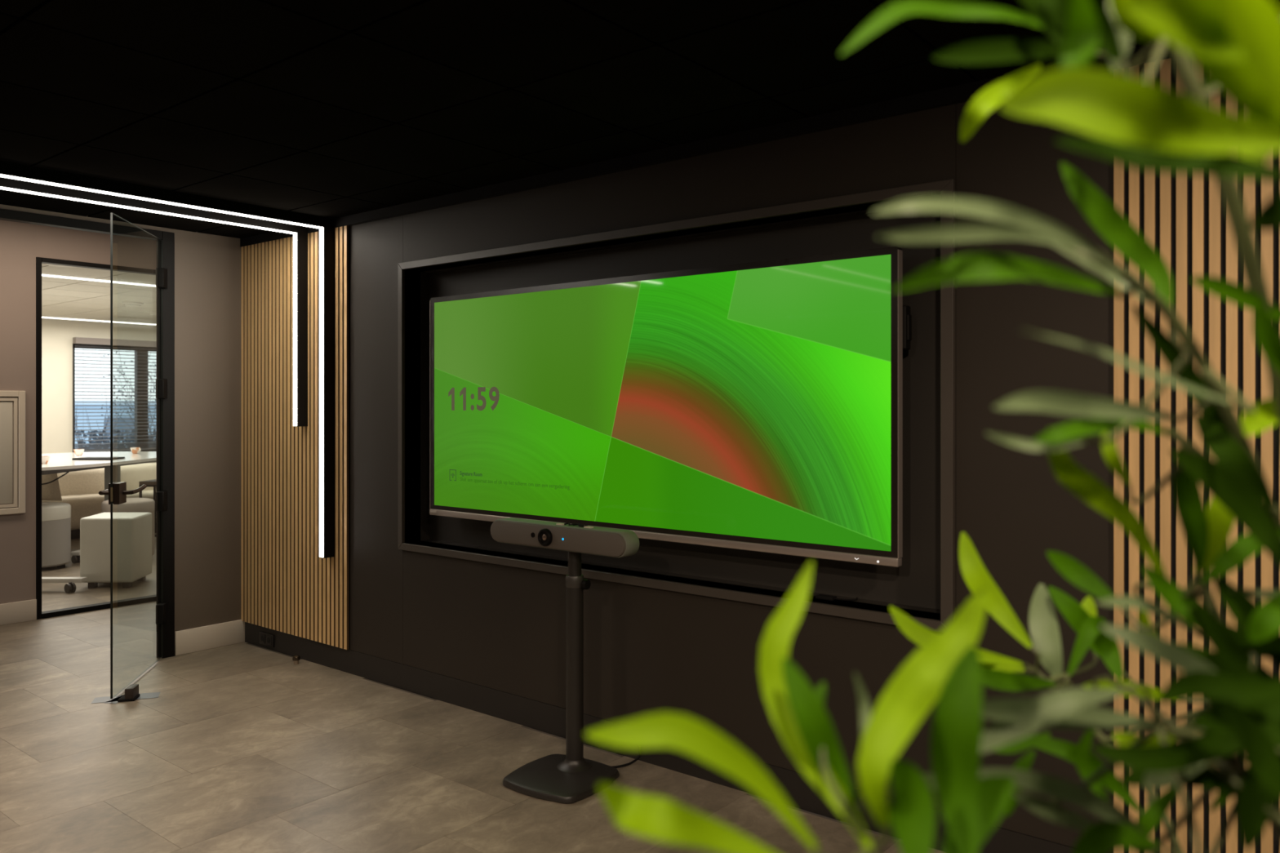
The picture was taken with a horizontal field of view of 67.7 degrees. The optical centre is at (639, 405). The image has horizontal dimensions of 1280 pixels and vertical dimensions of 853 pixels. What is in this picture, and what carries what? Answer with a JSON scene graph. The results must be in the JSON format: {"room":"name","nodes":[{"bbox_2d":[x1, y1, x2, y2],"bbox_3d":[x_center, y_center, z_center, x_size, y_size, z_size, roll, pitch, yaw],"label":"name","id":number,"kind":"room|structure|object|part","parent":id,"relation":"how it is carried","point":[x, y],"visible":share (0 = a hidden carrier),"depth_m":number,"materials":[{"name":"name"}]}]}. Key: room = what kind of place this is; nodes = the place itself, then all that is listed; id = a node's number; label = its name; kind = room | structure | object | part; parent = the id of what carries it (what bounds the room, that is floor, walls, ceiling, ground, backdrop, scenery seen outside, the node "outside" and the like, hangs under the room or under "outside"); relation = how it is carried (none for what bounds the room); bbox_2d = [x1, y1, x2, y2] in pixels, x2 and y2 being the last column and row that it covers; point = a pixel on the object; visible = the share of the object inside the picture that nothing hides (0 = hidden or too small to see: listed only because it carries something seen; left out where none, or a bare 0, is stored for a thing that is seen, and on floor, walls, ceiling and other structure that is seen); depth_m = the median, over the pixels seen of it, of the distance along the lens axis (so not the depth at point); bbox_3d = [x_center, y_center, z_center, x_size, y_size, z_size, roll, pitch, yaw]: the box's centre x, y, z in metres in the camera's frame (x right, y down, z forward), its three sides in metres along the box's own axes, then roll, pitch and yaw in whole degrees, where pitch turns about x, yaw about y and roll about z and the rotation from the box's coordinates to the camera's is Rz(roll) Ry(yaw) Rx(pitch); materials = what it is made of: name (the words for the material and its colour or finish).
{"room":"office","nodes":[
{"label":"office","id":0,"kind":"room"},
{"bbox_2d":[0,219,156,604],"bbox_3d":[-4.088,0.075,6.559,0.100,2.750,12.200,0,0,39],"label":"wall","id":1,"kind":"structure","parent":0,"point":[20,243],"depth_m":6.43,"materials":[{"name":"beige paint"}]},
{"bbox_2d":[0,391,25,515],"bbox_3d":[-4.342,0.310,6.147,0.022,0.820,0.670,0,0,39],"label":"picture frame","id":2,"kind":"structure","parent":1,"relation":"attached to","point":[8,410],"depth_m":6.35,"materials":[{"name":"paint"}]},
{"bbox_3d":[-4.347,0.310,6.151,0.009,0.676,0.526,0,0,39],"label":"hatch door","id":3,"kind":"part","parent":2,"relation":"part of","materials":[{"name":"paint"}]},
{"bbox_2d":[0,599,36,625],"bbox_3d":[-4.853,1.380,5.520,0.014,0.140,2.424,0,0,39],"label":"baseboard","id":4,"kind":"structure","parent":1,"relation":"attached to","point":[22,611],"depth_m":6.37,"materials":[{"name":"beige wood"}]},
{"bbox_3d":[-6.026,0.075,4.157,0.100,2.750,6.028,0,0,39],"label":"wall panel","id":5,"kind":"part","parent":1,"relation":"part of","materials":[{"name":"beige paint"}]},
{"bbox_2d":[35,257,156,619],"bbox_3d":[-3.809,0.220,6.876,0.076,2.460,0.996,0,0,39],"label":"door frame","id":6,"kind":"structure","parent":1,"relation":"in","point":[39,260],"depth_m":6.49,"materials":[{"name":"black metal"}]},
{"bbox_3d":[-3.822,-1.155,6.888,0.100,0.290,0.992,0,0,39],"label":"wall panel","id":7,"kind":"part","parent":1,"relation":"part of","materials":[{"name":"beige paint"}]},
{"bbox_2d":[41,318,156,462],"bbox_3d":[-8.375,0.100,12.202,0.200,2.700,8.800,0,0,39],"label":"wall","id":8,"kind":"structure","parent":0,"point":[57,335],"depth_m":12.80,"materials":[{"name":"beige paint"}]},
{"bbox_3d":[-9.447,0.100,10.873,0.200,2.700,5.385,0,0,39],"label":"wall panel","id":9,"kind":"part","parent":8,"relation":"part of","materials":[{"name":"beige paint"}]},
{"bbox_2d":[72,343,156,452],"bbox_3d":[-6.804,-0.080,13.989,0.280,1.540,2.845,0,0,39],"label":"window","id":10,"kind":"structure","parent":8,"relation":"in","point":[135,349],"depth_m":13.64,"materials":[{"name":"black metal"}]},
{"bbox_2d":[72,337,156,452],"bbox_3d":[-6.873,-0.150,13.808,0.100,1.550,2.415,0,0,39],"label":"blind","id":11,"kind":"object","parent":10,"relation":"attached to","point":[82,340],"visible":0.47,"depth_m":13.28,"materials":[{"name":"grey plastic"}]},
{"bbox_3d":[-6.873,-0.882,13.808,0.100,0.085,2.415,0,0,39],"label":"head rail","id":12,"kind":"part","parent":11,"relation":"part of","materials":[{"name":"grey metal"}]},
{"bbox_3d":[-6.873,0.615,13.808,0.050,0.020,2.415,0,0,39],"label":"rail","id":13,"kind":"part","parent":11,"relation":"part of","materials":[{"name":"grey metal"}]},
{"bbox_3d":[-6.872,-1.050,14.064,0.200,0.400,2.815,0,0,39],"label":"wall panel","id":14,"kind":"part","parent":8,"relation":"part of","materials":[{"name":"beige paint"}]},
{"bbox_2d":[41,263,156,325],"bbox_3d":[-5.787,-1.180,10.050,6.930,0.060,8.900,0,0,39],"label":"ceiling","id":15,"kind":"structure","parent":0,"point":[65,298],"depth_m":9.90,"materials":[{"name":"paint"}]},
{"bbox_2d":[45,263,75,267],"bbox_3d":[-4.588,-1.130,7.579,0.340,0.040,0.340,0,0,39],"label":"ceiling vent","id":16,"kind":"object","parent":15,"relation":"in","point":[55,265],"visible":0.22,"depth_m":7.59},
{"bbox_2d":[41,273,156,287],"bbox_3d":[-4.514,-1.143,9.215,0.060,0.014,5.600,0,0,39],"label":"recessed light","id":17,"kind":"object","parent":15,"relation":"in","point":[43,275],"visible":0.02,"depth_m":8.67,"materials":[{"name":"plastic"}]},
{"bbox_2d":[41,316,156,324],"bbox_3d":[-7.962,-1.143,11.997,0.060,0.014,5.600,0,0,39],"label":"recessed light","id":18,"kind":"object","parent":15,"relation":"in","point":[42,317],"visible":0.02,"depth_m":12.80,"materials":[{"name":"plastic"}]},
{"bbox_2d":[121,302,143,306],"bbox_3d":[-5.672,-1.130,10.663,0.220,0.040,0.220,0,0,39],"label":"ceiling vent","id":19,"kind":"object","parent":15,"relation":"in","point":[126,304],"visible":1,"depth_m":10.61,"materials":[{"name":"beige plastic"}]},
{"bbox_2d":[146,311,156,315],"bbox_3d":[-5.914,-1.130,11.668,0.220,0.040,0.220,0,0,39],"label":"ceiling vent","id":20,"kind":"object","parent":15,"relation":"in","point":[152,313],"visible":0.49,"depth_m":11.59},
{"bbox_2d":[0,204,240,631],"bbox_3d":[-2.796,0.075,5.516,0.120,2.750,12.200,0,0,39],"label":"wall","id":21,"kind":"structure","parent":0,"point":[207,267],"depth_m":5.68,"materials":[{"name":"beige paint"}]},
{"bbox_3d":[-3.057,-1.014,5.193,0.120,0.023,0.970,0,0,39],"label":"wall panel","id":22,"kind":"part","parent":21,"relation":"part of","materials":[{"name":"beige paint"}]},
{"bbox_2d":[0,208,174,698],"bbox_3d":[-2.782,0.224,4.972,0.696,2.452,0.970,0,0,39],"label":"door","id":23,"kind":"structure","parent":21,"relation":"in","point":[117,492],"depth_m":5.47,"materials":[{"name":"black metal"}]},
{"bbox_3d":[-2.660,0.432,4.776,0.068,0.021,0.108,0,0,-10],"label":"handle","id":24,"kind":"part","parent":23,"relation":"part of","materials":[{"name":"brown metal"}]},
{"bbox_3d":[-2.593,0.435,4.681,0.010,0.070,0.005,0,0,-10],"label":"latch plate","id":25,"kind":"part","parent":23,"relation":"part of","materials":[{"name":"grey metal"}]},
{"bbox_3d":[-2.561,0.423,4.833,0.048,0.038,0.190,0,0,-6],"label":"handle","id":26,"kind":"part","parent":23,"relation":"part of","materials":[{"name":"brown metal"}]},
{"bbox_3d":[-2.665,0.245,5.071,0.010,2.386,0.795,0,0,-10],"label":"glass pane","id":27,"kind":"part","parent":23,"relation":"part of","materials":[{"name":"clear glass"}]},
{"bbox_3d":[-4.562,-1.163,3.343,0.100,0.275,6.600,0,0,39],"label":"wall panel","id":28,"kind":"part","parent":21,"relation":"part of","materials":[{"name":"beige paint"}]},
{"bbox_3d":[-2.617,0.212,5.738,0.120,2.475,0.430,0,0,39],"label":"wall panel","id":29,"kind":"part","parent":21,"relation":"part of","materials":[{"name":"beige paint"}]},
{"bbox_2d":[174,619,244,655],"bbox_3d":[-2.563,1.380,5.697,0.015,0.140,0.424,0,0,39],"label":"baseboard","id":30,"kind":"structure","parent":21,"relation":"attached to","point":[217,635],"depth_m":5.68,"materials":[{"name":"beige wood"}]},
{"bbox_2d":[0,533,942,852],"bbox_3d":[-3.061,1.500,5.730,17.200,0.100,12.200,0,0,39],"label":"floor","id":31,"kind":"structure","parent":0,"point":[242,747],"depth_m":3.88,"materials":[{"name":"stone"}]},
{"bbox_2d":[41,502,71,568],"bbox_3d":[-5.346,1.163,8.518,0.452,0.575,0.452,0,0,39],"label":"pouf","id":32,"kind":"object","parent":31,"relation":"on","point":[55,516],"visible":0.46,"depth_m":8.41,"materials":[{"name":"grey fabric"}]},
{"bbox_3d":[-5.346,0.943,8.518,0.452,0.135,0.452,0,0,39],"label":"seat","id":33,"kind":"part","parent":32,"relation":"part of","materials":[{"name":"beige fabric"}]},
{"bbox_2d":[41,462,156,538],"bbox_3d":[-6.044,1.083,11.285,1.120,0.735,4.500,0,0,39],"label":"sofa","id":34,"kind":"object","parent":31,"relation":"on","point":[81,489],"visible":0.02,"depth_m":10.96,"materials":[{"name":"beige fabric"}]},
{"bbox_2d":[41,473,62,500],"bbox_3d":[-6.361,0.856,10.152,0.360,0.317,0.168,0,0,0],"label":"pillow","id":35,"kind":"object","parent":34,"relation":"on","point":[50,491],"visible":0.52,"depth_m":10.11,"materials":[{"name":"beige fabric"}]},
{"bbox_3d":[-5.939,1.185,11.200,0.850,0.330,4.500,0,0,39],"label":"seat","id":36,"kind":"part","parent":34,"relation":"part of","materials":[{"name":"beige fabric"}]},
{"bbox_3d":[-6.301,1.022,11.492,0.460,0.615,4.500,0,0,39],"label":"backrest","id":37,"kind":"part","parent":34,"relation":"part of","materials":[{"name":"beige fabric"}]},
{"bbox_2d":[41,451,156,593],"bbox_3d":[-5.765,0.990,9.081,2.041,0.920,3.978,0,0,-13],"label":"meeting table","id":38,"kind":"object","parent":31,"relation":"on","point":[58,463],"visible":0.58,"depth_m":9.16,"materials":[{"name":"white laminate"}]},
{"bbox_2d":[41,456,49,463],"bbox_3d":[-5.452,0.496,8.720,0.106,0.068,0.106,0,0,24],"label":"coffee cup","id":39,"kind":"object","parent":38,"relation":"on","point":[45,460],"visible":0.78,"depth_m":8.69,"materials":[{"name":"white ceramic"}]},
{"bbox_2d":[73,448,84,455],"bbox_3d":[-5.973,0.496,10.149,0.106,0.068,0.106,0,0,4],"label":"coffee cup","id":40,"kind":"object","parent":38,"relation":"on","point":[77,451],"visible":1,"depth_m":10.12,"materials":[{"name":"white ceramic"}]},
{"bbox_2d":[71,457,124,460],"bbox_3d":[-5.361,0.521,9.447,0.380,0.018,0.260,0,0,0],"label":"laptop","id":41,"kind":"object","parent":38,"relation":"on","point":[80,458],"visible":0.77,"depth_m":9.32,"materials":[{"name":"black metal"}]},
{"bbox_3d":[-5.361,0.516,9.447,0.380,0.008,0.260,0,0,0],"label":"lid","id":42,"kind":"part","parent":41,"relation":"part of","materials":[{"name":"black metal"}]},
{"bbox_2d":[129,447,140,453],"bbox_3d":[-5.578,0.496,10.546,0.106,0.068,0.106,0,0,-26],"label":"coffee cup","id":43,"kind":"object","parent":38,"relation":"on","point":[134,450],"visible":1,"depth_m":10.52,"materials":[{"name":"orange ceramic"}]},
{"bbox_2d":[104,695,122,703],"bbox_3d":[-2.564,1.448,4.723,0.130,0.001,0.177,0,0,39],"label":"tape strip","id":44,"kind":"object","parent":31,"relation":"on","point":[113,700],"visible":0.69,"depth_m":4.67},
{"bbox_2d":[80,512,151,588],"bbox_3d":[-4.261,1.170,7.773,0.474,0.560,0.430,0,0,0],"label":"stool","id":45,"kind":"object","parent":31,"relation":"on","point":[131,531],"visible":0.92,"depth_m":7.56,"materials":[{"name":"white fabric"}]},
{"bbox_2d":[91,692,159,703],"bbox_3d":[-2.549,1.448,4.733,0.243,0.001,0.300,0,0,39],"label":"tape strip","id":46,"kind":"object","parent":31,"relation":"on","point":[153,695],"visible":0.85,"depth_m":4.74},
{"bbox_2d":[101,497,155,555],"bbox_3d":[-4.801,1.163,8.948,0.442,0.575,0.442,0,0,39],"label":"pouf","id":47,"kind":"object","parent":31,"relation":"on","point":[132,504],"visible":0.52,"depth_m":8.82,"materials":[{"name":"beige fabric"}]},
{"bbox_3d":[-4.801,0.938,8.948,0.442,0.125,0.442,0,0,39],"label":"seat","id":48,"kind":"part","parent":47,"relation":"part of","materials":[{"name":"beige fabric"}]},
{"bbox_2d":[117,684,139,702],"bbox_3d":[-2.526,1.418,4.713,0.076,0.062,0.088,0,0,-10],"label":"block","id":49,"kind":"object","parent":31,"relation":"on","point":[131,691],"visible":1,"depth_m":4.68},
{"bbox_2d":[138,479,156,537],"bbox_3d":[-5.291,1.144,10.717,0.502,0.612,0.340,0,0,0],"label":"side table","id":50,"kind":"object","parent":31,"relation":"on","point":[153,482],"visible":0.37,"depth_m":10.56,"materials":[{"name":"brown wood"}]},
{"bbox_2d":[292,655,300,664],"bbox_3d":[-1.932,1.427,5.361,0.042,0.047,0.042,0,0,39],"label":"door stop","id":51,"kind":"object","parent":31,"relation":"on","point":[295,658],"visible":1,"depth_m":5.35,"materials":[{"name":"metal"}]},
{"bbox_2d":[502,550,619,804],"bbox_3d":[-0.303,1.006,3.687,0.374,0.888,0.373,0,0,33],"label":"stand","id":52,"kind":"object","parent":31,"relation":"on","point":[571,777],"visible":0.93,"depth_m":3.72,"materials":[{"name":"black metal"}]},
{"bbox_2d":[490,517,639,557],"bbox_3d":[-0.316,0.511,3.741,0.732,0.100,0.108,0,0,39],"label":"bar","id":53,"kind":"object","parent":52,"relation":"attached to","point":[588,540],"visible":1,"depth_m":3.67,"materials":[{"name":"grey plastic"}]},
{"bbox_3d":[-0.375,0.514,3.724,0.024,0.024,0.005,0,0,39],"label":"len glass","id":54,"kind":"part","parent":53,"relation":"part of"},
{"bbox_2d":[564,522,587,526],"bbox_3d":[-0.251,0.461,3.694,0.116,0.011,0.036,0,0,39],"label":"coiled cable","id":55,"kind":"object","parent":53,"relation":"on","point":[568,523],"visible":1,"depth_m":3.69,"materials":[{"name":"black plastic"}]},
{"bbox_3d":[-0.218,0.698,3.732,0.034,0.042,0.042,0,0,33],"label":"clamp knob","id":56,"kind":"part","parent":52,"relation":"part of","materials":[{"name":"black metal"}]},
{"bbox_2d":[612,748,640,768],"bbox_3d":[-0.062,1.420,3.842,0.167,0.060,0.026,0,0,-33],"label":"power cable","id":57,"kind":"object","parent":31,"relation":"on","point":[639,749],"visible":0.7,"depth_m":3.85,"materials":[{"name":"black rubber"}]},
{"bbox_2d":[585,0,1279,852],"bbox_3d":[0.357,0.581,0.709,0.564,1.738,0.793,0,0,39],"label":"bamboo plant","id":58,"kind":"object","parent":31,"relation":"on","point":[1143,124],"visible":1,"depth_m":0.62,"materials":[{"name":"green plant"}]},
{"bbox_3d":[0.520,0.646,0.956,0.065,0.711,0.251,0,0,-28],"label":"stem","id":59,"kind":"part","parent":58,"relation":"part of","materials":[{"name":"green plant"}]},
{"bbox_3d":[0.487,0.508,0.745,0.217,0.986,0.051,0,0,-37],"label":"stem","id":60,"kind":"part","parent":58,"relation":"part of","materials":[{"name":"green plant"}]},
{"bbox_3d":[0.438,0.455,0.700,0.100,1.090,0.286,0,0,39],"label":"stem","id":61,"kind":"part","parent":58,"relation":"part of","materials":[{"name":"green plant"}]},
{"bbox_3d":[0.513,0.569,0.779,0.127,0.864,0.036,0,0,-22],"label":"stem","id":62,"kind":"part","parent":58,"relation":"part of","materials":[{"name":"green plant"}]},
{"bbox_3d":[0.463,0.363,0.722,0.071,1.282,0.398,0,0,42],"label":"stem","id":63,"kind":"part","parent":58,"relation":"part of","materials":[{"name":"green plant"}]},
{"bbox_3d":[0.477,0.615,0.753,0.241,0.772,0.039,0,0,-40],"label":"stem","id":64,"kind":"part","parent":58,"relation":"part of","materials":[{"name":"green plant"}]},
{"bbox_2d":[0,0,1279,238],"bbox_3d":[-1.286,-1.065,0.700,8.320,0.080,6.800,0,0,39],"label":"ceiling","id":65,"kind":"structure","parent":0,"point":[328,108],"depth_m":3.03,"materials":[{"name":"black paint"}]},
{"bbox_2d":[0,177,307,426],"bbox_3d":[-2.799,-0.455,4.283,0.042,1.141,2.880,0,0,39],"label":"linear light","id":66,"kind":"object","parent":65,"relation":"attached to","point":[300,233],"visible":0.87,"depth_m":5.26,"materials":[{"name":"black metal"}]},
{"bbox_2d":[0,160,334,558],"bbox_3d":[-2.596,-0.099,4.120,0.042,1.852,2.880,0,0,39],"label":"linear light","id":67,"kind":"object","parent":65,"relation":"attached to","point":[7,170],"visible":1,"depth_m":5.18,"materials":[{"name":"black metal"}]},
{"bbox_2d":[349,100,1113,852],"bbox_3d":[0.812,0.148,3.363,8.198,2.347,0.180,0,0,39],"label":"wall","id":68,"kind":"structure","parent":0,"point":[647,651],"depth_m":3.57,"materials":[{"name":"brown paint"}]},
{"bbox_2d":[259,631,274,647],"bbox_3d":[-2.228,1.392,5.687,0.154,0.074,0.014,0,0,39],"label":"power socket","id":69,"kind":"object","parent":68,"relation":"attached to","point":[265,638],"visible":1,"depth_m":5.67,"materials":[{"name":"plastic"}]},
{"bbox_2d":[240,225,350,649],"bbox_3d":[-2.010,0.172,5.510,1.107,2.294,0.020,0,0,39],"label":"panel","id":70,"kind":"object","parent":68,"relation":"attached to","point":[286,586],"visible":0.88,"depth_m":5.54,"materials":[{"name":"brown wood"}]},
{"bbox_3d":[-1.793,0.148,5.413,1.569,2.347,0.100,0,0,39],"label":"wall panel","id":71,"kind":"part","parent":68,"relation":"part of","materials":[{"name":"brown paint"}]},
{"bbox_3d":[-1.176,0.003,4.915,0.013,1.395,0.100,0,0,39],"label":"wall panel","id":72,"kind":"part","parent":68,"relation":"part of","materials":[{"name":"brown paint"}]},
{"bbox_2d":[244,622,1073,852],"bbox_3d":[0.761,1.387,3.300,8.200,0.126,0.023,0,0,39],"label":"baseboard","id":73,"kind":"structure","parent":68,"relation":"attached to","point":[797,788],"depth_m":4.23,"materials":[{"name":"black wood"}]},
{"bbox_2d":[429,246,911,567],"bbox_3d":[-0.040,0.003,4.045,2.491,1.086,0.148,0,0,39],"label":"wall display","id":74,"kind":"object","parent":68,"relation":"attached to","point":[757,406],"visible":1,"depth_m":3.76,"materials":[{"name":"glass"}]},
{"bbox_3d":[-0.081,0.530,4.009,2.473,0.030,0.036,0,0,39],"label":"rail","id":75,"kind":"part","parent":74,"relation":"part of","materials":[{"name":"grey metal"}]},
{"bbox_3d":[-0.065,1.011,4.019,2.867,0.622,0.100,0,0,39],"label":"wall panel","id":76,"kind":"part","parent":68,"relation":"part of","materials":[{"name":"brown paint"}]},
{"bbox_2d":[398,178,955,631],"bbox_3d":[-0.111,0.002,3.980,2.885,1.464,0.018,0,0,39],"label":"trim","id":77,"kind":"structure","parent":68,"relation":"attached to","point":[946,188],"depth_m":3.47,"materials":[{"name":"paint"}]},
{"bbox_3d":[-0.065,-0.860,4.019,2.867,0.330,0.100,0,0,39],"label":"wall panel","id":78,"kind":"part","parent":68,"relation":"part of","materials":[{"name":"brown paint"}]},
{"bbox_2d":[240,44,1169,247],"bbox_3d":[0.750,-1.000,3.287,8.200,0.050,0.036,0,0,39],"label":"trim","id":79,"kind":"structure","parent":68,"relation":"attached to","point":[966,92],"depth_m":3.65,"materials":[{"name":"black metal"}]},
{"bbox_2d":[815,594,857,600],"bbox_3d":[0.709,0.694,3.444,0.150,0.012,0.057,0,0,18],"label":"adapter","id":80,"kind":"object","parent":68,"relation":"on","point":[824,597],"visible":1,"depth_m":3.44,"materials":[{"name":"black plastic"}]},
{"bbox_3d":[1.034,0.003,3.132,0.043,1.395,0.100,0,0,39],"label":"wall panel","id":81,"kind":"part","parent":68,"relation":"part of","materials":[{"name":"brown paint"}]},
{"bbox_3d":[2.514,0.148,1.938,3.758,2.347,0.100,0,0,39],"label":"wall panel","id":82,"kind":"part","parent":68,"relation":"part of","materials":[{"name":"brown paint"}]},
{"bbox_2d":[1113,58,1279,852],"bbox_3d":[1.842,0.172,2.402,1.187,2.294,0.020,0,0,39],"label":"panel","id":83,"kind":"object","parent":68,"relation":"attached to","point":[1183,216],"visible":0.21,"depth_m":2.66,"materials":[{"name":"brown wood"}]},
{"label":"outside","id":84,"kind":"structure","parent":0,"visible":0},
{"bbox_3d":[-26.078,2.600,47.431,71.000,0.100,85.000,0,0,39],"label":"ground","id":85,"kind":"structure","parent":84,"visible":0},
{"bbox_2d":[88,421,125,448],"bbox_3d":[-9.704,1.249,15.559,1.608,2.614,2.265,0,0,39],"label":"bare shrub","id":86,"kind":"object","parent":85,"relation":"on","point":[96,421],"visible":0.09,"depth_m":16.06,"materials":[{"name":"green plant"}]},
{"bbox_2d":[75,389,152,448],"bbox_3d":[-9.526,1.129,17.679,2.162,2.852,2.071,0,0,39],"label":"bare shrub","id":87,"kind":"object","parent":85,"relation":"on","point":[122,441],"visible":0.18,"depth_m":17.25,"materials":[{"name":"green plant"}]},
{"bbox_2d":[75,400,156,448],"bbox_3d":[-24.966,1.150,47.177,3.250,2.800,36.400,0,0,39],"label":"office building","id":88,"kind":"structure","parent":85,"relation":"on","point":[78,403],"depth_m":44.66,"materials":[{"name":"blue glass"}]},
{"bbox_2d":[76,429,156,448],"bbox_3d":[-9.294,1.530,20.464,0.908,2.160,4.996,0,0,39],"label":"hedge","id":89,"kind":"object","parent":85,"relation":"on","point":[92,431],"visible":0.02,"depth_m":18.94,"materials":[{"name":"green plant"}]},
{"bbox_2d":[101,350,156,435],"bbox_3d":[-9.032,0.408,19.294,1.929,4.294,3.495,0,0,7],"label":"bare shrub","id":90,"kind":"object","parent":85,"relation":"on","point":[119,390],"visible":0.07,"depth_m":18.04,"materials":[{"name":"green plant"}]},
{"bbox_2d":[102,350,156,445],"bbox_3d":[-9.120,0.564,18.437,3.146,3.985,1.707,0,0,39],"label":"bare shrub","id":91,"kind":"object","parent":85,"relation":"on","point":[118,350],"visible":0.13,"depth_m":18.50,"materials":[{"name":"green plant"}]}
]}

